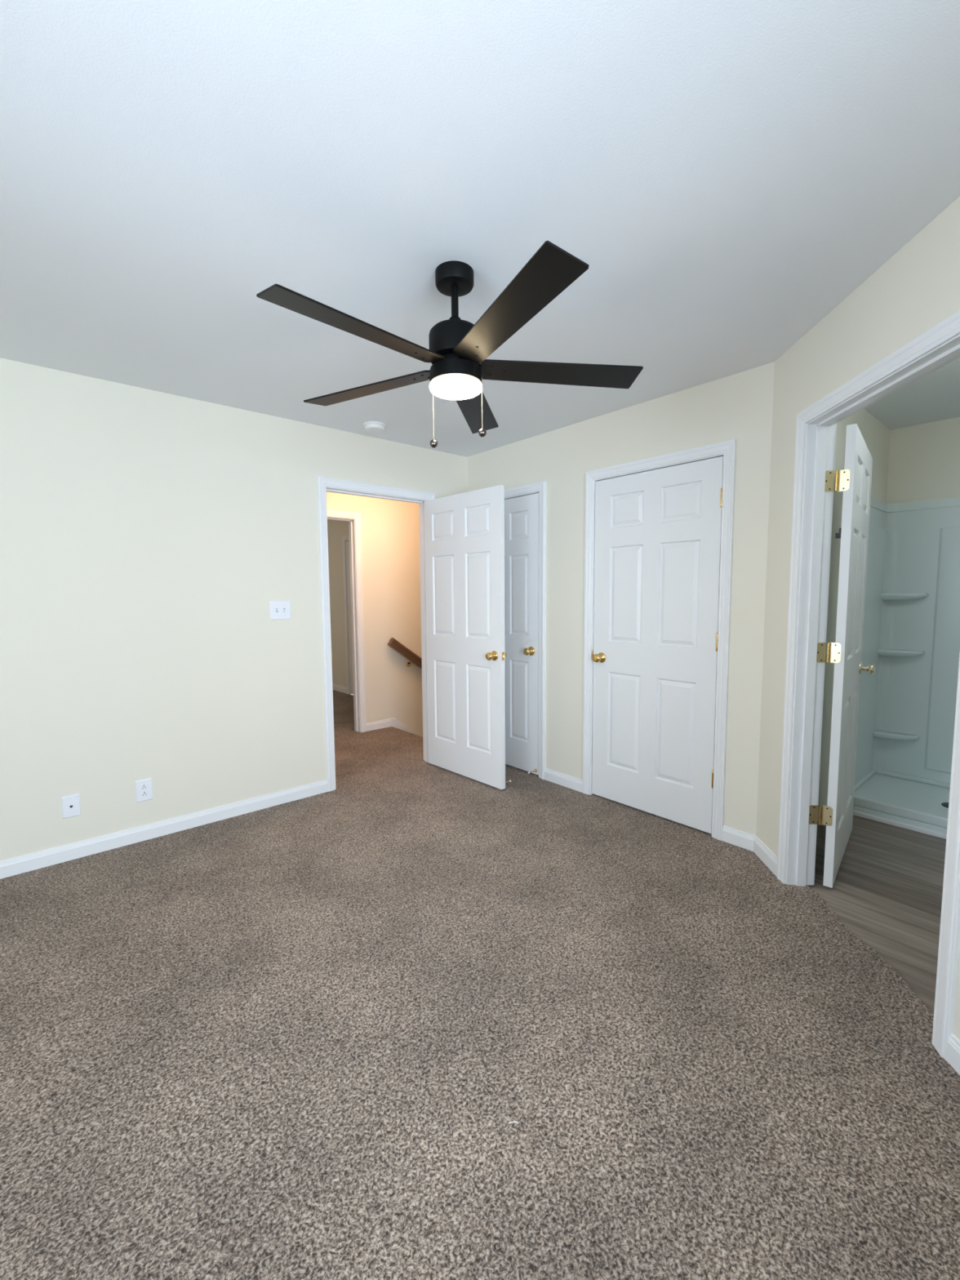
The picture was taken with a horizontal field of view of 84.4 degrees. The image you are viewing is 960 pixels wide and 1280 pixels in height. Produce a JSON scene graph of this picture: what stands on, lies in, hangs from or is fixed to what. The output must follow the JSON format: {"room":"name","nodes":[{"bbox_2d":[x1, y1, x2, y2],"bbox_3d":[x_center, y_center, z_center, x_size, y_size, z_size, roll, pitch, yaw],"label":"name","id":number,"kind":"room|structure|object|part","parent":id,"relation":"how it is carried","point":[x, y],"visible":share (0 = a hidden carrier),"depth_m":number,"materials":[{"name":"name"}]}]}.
{"room":"empty bedroom","nodes":[
{"label":"empty bedroom","id":0,"kind":"room"},
{"bbox_2d":[0,357,467,861],"bbox_3d":[-1.713,-0.129,3.037,4.200,2.440,0.115,-5,7,-41],"label":"wall","id":1,"kind":"structure","parent":0,"point":[148,537],"depth_m":2.89,"materials":[{"name":"beige paint"}]},
{"bbox_2d":[61,793,80,818],"bbox_3d":[-2.088,0.850,2.705,0.074,0.114,0.006,-5,7,-41],"label":"cable plate","id":2,"kind":"object","parent":1,"relation":"attached to","point":[71,807],"visible":1,"depth_m":2.70,"materials":[{"name":"white plastic"}]},
{"bbox_2d":[134,777,153,802],"bbox_3d":[-1.848,0.827,2.914,0.080,0.120,0.008,-5,7,-41],"label":"power outlet","id":3,"kind":"object","parent":1,"relation":"attached to","point":[144,788],"visible":1,"depth_m":2.91,"materials":[{"name":"white plastic"}]},
{"bbox_2d":[140,784,147,790],"bbox_3d":[-1.847,0.808,2.910,0.034,0.028,0.002,-5,7,-41],"label":"receptacle","id":4,"kind":"object","parent":3,"relation":"attached to","point":[143,787],"depth_m":2.91,"materials":[{"name":"white plastic"}]},
{"bbox_2d":[141,791,147,796],"bbox_3d":[-1.846,0.847,2.914,0.034,0.028,0.002,-5,7,-41],"label":"receptacle","id":5,"kind":"object","parent":3,"relation":"attached to","point":[144,793],"depth_m":2.91,"materials":[{"name":"white plastic"}]},
{"bbox_2d":[0,779,328,879],"bbox_3d":[-2.143,1.089,2.672,2.920,0.083,0.013,-5,7,-41],"label":"baseboard","id":6,"kind":"structure","parent":1,"relation":"attached to","point":[48,857],"depth_m":2.93,"materials":[{"name":"white paint"}]},
{"bbox_2d":[269,600,291,620],"bbox_3d":[-1.258,-0.188,3.345,0.130,0.120,0.016,-5,7,-41],"label":"light switch","id":7,"kind":"object","parent":1,"relation":"attached to","point":[279,610],"visible":1,"depth_m":3.35,"materials":[{"name":"white plastic"}]},
{"bbox_2d":[316,475,435,791],"bbox_3d":[-0.738,-0.048,3.900,0.948,2.114,0.151,-5,7,-41],"label":"door frame","id":8,"kind":"structure","parent":1,"relation":"attached to","point":[324,484],"depth_m":3.62,"materials":[{"name":"white paint"}]},
{"bbox_3d":[-0.782,-0.052,3.949,0.948,2.114,0.018,-5,7,-41],"label":"casing","id":9,"kind":"part","parent":8,"relation":"part of","materials":[{"name":"white paint"}]},
{"bbox_2d":[423,484,511,789],"bbox_3d":[-0.117,-0.018,3.836,0.187,2.034,0.838,-5,7,-43],"label":"door","id":10,"kind":"structure","parent":1,"relation":"in","point":[464,532],"depth_m":3.77,"materials":[{"name":"white paint"}]},
{"bbox_3d":[0.075,0.108,3.554,0.065,0.067,0.067,-5,7,-43],"label":"knob","id":11,"kind":"part","parent":10,"relation":"part of","materials":[{"name":"gold metal"}]},
{"bbox_2d":[327,519,348,687],"bbox_3d":[-1.625,-0.474,6.987,0.115,2.440,3.235,-5,7,-41],"label":"wall","id":12,"kind":"structure","parent":0,"point":[336,530],"depth_m":7.28,"materials":[{"name":"beige paint"}]},
{"bbox_2d":[332,683,346,693],"bbox_3d":[-2.270,0.649,7.737,0.013,0.083,1.396,-5,7,-41],"label":"baseboard","id":13,"kind":"structure","parent":12,"relation":"attached to","point":[336,687],"depth_m":7.36,"materials":[{"name":"white paint"}]},
{"bbox_2d":[342,535,350,694],"bbox_3d":[-1.477,-0.297,6.821,0.133,2.114,0.907,-5,7,-41],"label":"door frame","id":14,"kind":"structure","parent":12,"relation":"attached to","point":[344,539],"depth_m":7.09,"materials":[{"name":"white paint"}]},
{"bbox_2d":[346,541,353,694],"bbox_3d":[-1.497,-0.266,6.802,0.035,2.034,0.775,-5,7,-41],"label":"door","id":15,"kind":"structure","parent":12,"relation":"in","point":[348,567],"depth_m":7.04,"materials":[{"name":"white paint"}]},
{"bbox_2d":[326,491,422,734],"bbox_3d":[-0.797,0.747,5.578,5.600,4.640,0.115,-5,7,-41],"label":"wall","id":16,"kind":"structure","parent":0,"point":[402,520],"depth_m":5.32,"materials":[{"name":"beige paint"}]},
{"bbox_2d":[327,509,366,732],"bbox_3d":[-1.528,-0.127,4.867,0.945,2.114,0.151,-5,7,-41],"label":"door frame","id":17,"kind":"structure","parent":16,"relation":"attached to","point":[353,519],"depth_m":5.10,"materials":[{"name":"white paint"}]},
{"bbox_2d":[366,718,391,731],"bbox_3d":[-1.014,0.850,5.312,0.288,0.083,0.013,-5,7,-41],"label":"baseboard","id":18,"kind":"structure","parent":16,"relation":"attached to","point":[375,725],"depth_m":5.31,"materials":[{"name":"white paint"}]},
{"bbox_2d":[387,637,422,669],"bbox_3d":[-0.093,0.688,6.047,2.178,1.560,0.102,-5,7,-41],"label":"handrail","id":19,"kind":"object","parent":16,"relation":"attached to","point":[393,643],"visible":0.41,"depth_m":5.38,"materials":[{"name":"brown wood"}]},
{"bbox_2d":[391,718,422,737],"bbox_3d":[0.081,1.762,6.346,2.600,2.095,0.013,-5,7,-41],"label":"skirt board","id":20,"kind":"object","parent":16,"relation":"attached to","point":[396,723],"visible":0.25,"depth_m":5.49,"materials":[{"name":"white paint"}]},
{"bbox_2d":[0,689,959,1279],"bbox_3d":[-0.986,1.060,3.728,6.150,0.060,9.150,-5,7,-41],"label":"floor","id":21,"kind":"structure","parent":0,"point":[304,1038],"depth_m":1.57,"materials":[{"name":"beige carpet"}]},
{"bbox_2d":[853,497,959,839],"bbox_3d":[3.007,0.105,2.905,0.854,1.945,1.524,-5,7,-41],"label":"shower stall","id":22,"kind":"object","parent":21,"relation":"on","point":[911,633],"visible":0.74,"depth_m":3.54,"materials":[{"name":"white plastic"}]},
{"bbox_2d":[872,729,919,740],"bbox_3d":[2.868,0.664,3.654,0.111,0.046,0.242,-5,7,-41],"label":"shelf","id":23,"kind":"object","parent":22,"relation":"attached to","point":[891,735],"depth_m":3.65,"materials":[{"name":"white plastic"}]},
{"bbox_3d":[2.700,1.087,2.714,0.017,0.026,1.500,-5,7,-41],"label":"trim","id":24,"kind":"part","parent":22,"relation":"part of","materials":[{"name":"white paint"}]},
{"bbox_2d":[877,648,924,657],"bbox_3d":[2.863,0.091,3.604,0.111,0.046,0.242,-5,7,-41],"label":"shelf","id":25,"kind":"object","parent":22,"relation":"attached to","point":[881,652],"depth_m":3.59,"materials":[{"name":"white plastic"}]},
{"bbox_3d":[3.020,0.164,2.921,0.822,1.685,1.524,-5,7,-41],"label":"wall panel","id":26,"kind":"part","parent":22,"relation":"part of","materials":[{"name":"white plastic"}]},
{"bbox_2d":[880,592,928,599],"bbox_3d":[2.860,-0.293,3.570,0.111,0.046,0.242,-5,7,-41],"label":"shelf","id":27,"kind":"object","parent":22,"relation":"attached to","point":[884,596],"depth_m":3.55,"materials":[{"name":"white plastic"}]},
{"bbox_3d":[3.304,0.102,3.166,0.014,1.608,0.927,-5,7,-41],"label":"panel","id":28,"kind":"part","parent":22,"relation":"part of","materials":[{"name":"white plastic"}]},
{"bbox_2d":[0,0,959,457],"bbox_3d":[0.524,-1.297,1.731,6.300,0.080,4.650,-5,7,-41],"label":"ceiling","id":29,"kind":"structure","parent":0,"point":[724,175],"depth_m":1.42,"materials":[{"name":"white paint"}]},
{"bbox_2d":[363,421,386,432],"bbox_3d":[-0.684,-1.377,3.437,0.144,0.038,0.144,-5,7,-41],"label":"smoke detector","id":30,"kind":"object","parent":29,"relation":"attached to","point":[370,426],"visible":1,"depth_m":3.39,"materials":[{"name":"white plastic"}]},
{"bbox_2d":[256,240,643,448],"bbox_3d":[-0.108,-0.971,1.805,1.250,0.573,1.292,-5,7,-41],"label":"ceiling fan","id":31,"kind":"object","parent":29,"relation":"hanging from","point":[458,347],"visible":1,"depth_m":1.75,"materials":[{"name":"black metal"}]},
{"bbox_3d":[-0.351,-0.926,1.578,0.578,0.033,0.126,-5,7,-44],"label":"blade","id":32,"kind":"part","parent":31,"relation":"part of","materials":[{"name":"black laminate"}]},
{"bbox_3d":[-0.414,-0.951,2.012,0.578,0.032,0.126,2,6,27],"label":"blade","id":33,"kind":"part","parent":31,"relation":"part of","materials":[{"name":"black laminate"}]},
{"bbox_3d":[-0.167,-0.813,1.890,0.002,0.192,0.002,-5,7,-41],"label":"pull chain","id":34,"kind":"part","parent":31,"relation":"part of","materials":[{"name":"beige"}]},
{"bbox_2d":[429,373,481,399],"bbox_3d":[-0.084,-0.878,1.843,0.182,0.025,0.182,-5,7,-41],"label":"diffuser","id":35,"kind":"object","parent":31,"relation":"attached to","point":[451,386],"depth_m":1.80,"materials":[{"name":"white glass"}]},
{"bbox_3d":[-0.021,-0.968,2.205,0.125,0.040,0.578,0,5,9],"label":"blade","id":36,"kind":"part","parent":31,"relation":"part of","materials":[{"name":"black laminate"}]},
{"bbox_3d":[0.008,-0.828,1.849,0.002,0.176,0.002,-5,7,-41],"label":"pull chain","id":37,"kind":"part","parent":31,"relation":"part of","materials":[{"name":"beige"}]},
{"bbox_3d":[0.082,-0.926,1.505,0.125,0.040,0.578,-3,6,-26],"label":"blade","id":38,"kind":"part","parent":31,"relation":"part of","materials":[{"name":"black laminate"}]},
{"bbox_3d":[0.284,-0.951,1.892,0.578,0.032,0.125,-1,5,-8],"label":"blade","id":39,"kind":"part","parent":31,"relation":"part of","materials":[{"name":"black laminate"}]},
{"bbox_2d":[466,361,774,835],"bbox_3d":[0.707,-0.192,3.546,0.115,2.440,2.302,-5,7,-41],"label":"wall","id":40,"kind":"structure","parent":0,"point":[739,406],"depth_m":2.99,"materials":[{"name":"beige paint"}]},
{"bbox_2d":[504,493,539,775],"bbox_3d":[0.203,-0.036,4.017,0.117,2.034,0.620,-5,7,-41],"label":"door","id":41,"kind":"structure","parent":40,"relation":"in","point":[522,513],"depth_m":3.93,"materials":[{"name":"white paint"}]},
{"bbox_3d":[0.352,0.083,3.845,0.065,0.067,0.067,-5,7,-41],"label":"knob","id":42,"kind":"part","parent":41,"relation":"part of","materials":[{"name":"gold metal"}]},
{"bbox_2d":[504,480,546,779],"bbox_3d":[0.259,-0.070,4.057,0.133,2.114,0.743,-5,7,-41],"label":"door frame","id":43,"kind":"structure","parent":40,"relation":"attached to","point":[540,487],"depth_m":3.76,"materials":[{"name":"white paint"}]},
{"bbox_2d":[544,768,582,792],"bbox_3d":[0.583,0.979,3.702,0.013,0.083,0.342,-5,7,-41],"label":"baseboard","id":44,"kind":"structure","parent":40,"relation":"attached to","point":[571,782],"depth_m":3.69,"materials":[{"name":"white paint"}]},
{"bbox_2d":[591,456,723,833],"bbox_3d":[0.995,0.035,3.129,0.100,2.034,0.820,-5,7,-41],"label":"door","id":45,"kind":"structure","parent":40,"relation":"in","point":[657,547],"depth_m":3.09,"materials":[{"name":"white paint"}]},
{"bbox_3d":[0.757,0.115,3.382,0.065,0.067,0.067,-5,7,-41],"label":"knob","id":46,"kind":"part","parent":45,"relation":"part of","materials":[{"name":"gold metal"}]},
{"bbox_2d":[582,439,736,840],"bbox_3d":[1.039,0.002,3.169,0.133,2.114,0.941,-5,7,-41],"label":"door frame","id":47,"kind":"structure","parent":40,"relation":"attached to","point":[727,449],"depth_m":2.87,"materials":[{"name":"white paint"}]},
{"bbox_2d":[721,825,755,851],"bbox_3d":[1.371,1.051,2.805,0.013,0.083,0.168,-5,7,-41],"label":"baseboard","id":48,"kind":"structure","parent":40,"relation":"attached to","point":[742,839],"depth_m":2.80,"materials":[{"name":"white paint"}]},
{"bbox_2d":[817,408,890,822],"bbox_3d":[2.185,-0.177,3.247,1.814,2.440,0.100,-5,7,-41],"label":"wall","id":49,"kind":"structure","parent":0,"point":[875,434],"depth_m":3.09,"materials":[{"name":"beige paint"}]},
{"bbox_2d":[755,196,959,1039],"bbox_3d":[1.416,-0.036,1.696,0.115,2.440,1.900,0,5,4],"label":"wall","id":50,"kind":"structure","parent":0,"point":[917,289],"depth_m":2.13,"materials":[{"name":"beige paint"}]},
{"bbox_2d":[753,835,777,876],"bbox_3d":[1.416,1.067,2.621,0.013,0.083,0.254,0,5,4],"label":"baseboard","id":51,"kind":"structure","parent":50,"relation":"attached to","point":[761,850],"depth_m":2.62,"materials":[{"name":"white paint"}]},
{"bbox_2d":[808,423,875,888],"bbox_3d":[1.810,0.080,2.596,0.167,2.034,0.824,4,7,40],"label":"door","id":52,"kind":"structure","parent":50,"relation":"in","point":[855,480],"depth_m":2.39,"materials":[{"name":"white paint"}]},
{"bbox_3d":[2.073,0.153,2.832,0.065,0.067,0.067,4,7,40],"label":"knob","id":53,"kind":"part","parent":52,"relation":"part of","materials":[{"name":"gold metal"}]},
{"bbox_2d":[777,310,959,1060],"bbox_3d":[1.431,0.109,1.911,0.151,2.114,0.987,0,5,4],"label":"door frame","id":54,"kind":"structure","parent":50,"relation":"attached to","point":[816,424],"depth_m":2.29,"materials":[{"name":"white paint"}]},
{"bbox_3d":[1.497,0.108,1.907,0.018,2.115,0.987,0,5,4],"label":"casing","id":55,"kind":"part","parent":54,"relation":"part of","materials":[{"name":"white paint"}]},
{"bbox_3d":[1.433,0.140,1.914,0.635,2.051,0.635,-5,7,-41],"label":"stop moulding","id":56,"kind":"part","parent":54,"relation":"part of","materials":[{"name":"white paint"}]},
{"bbox_2d":[946,1033,959,1075],"bbox_3d":[1.320,1.192,1.186,0.013,0.083,0.658,0,5,4],"label":"baseboard","id":57,"kind":"structure","parent":50,"relation":"attached to","point":[953,1058],"depth_m":1.49,"materials":[{"name":"white paint"}]},
{"bbox_2d":[886,417,959,503],"bbox_3d":[3.400,-0.179,3.160,0.100,2.440,1.630,-5,7,-41],"label":"wall","id":58,"kind":"structure","parent":0,"point":[924,462],"depth_m":3.51,"materials":[{"name":"beige paint"}]}
]}

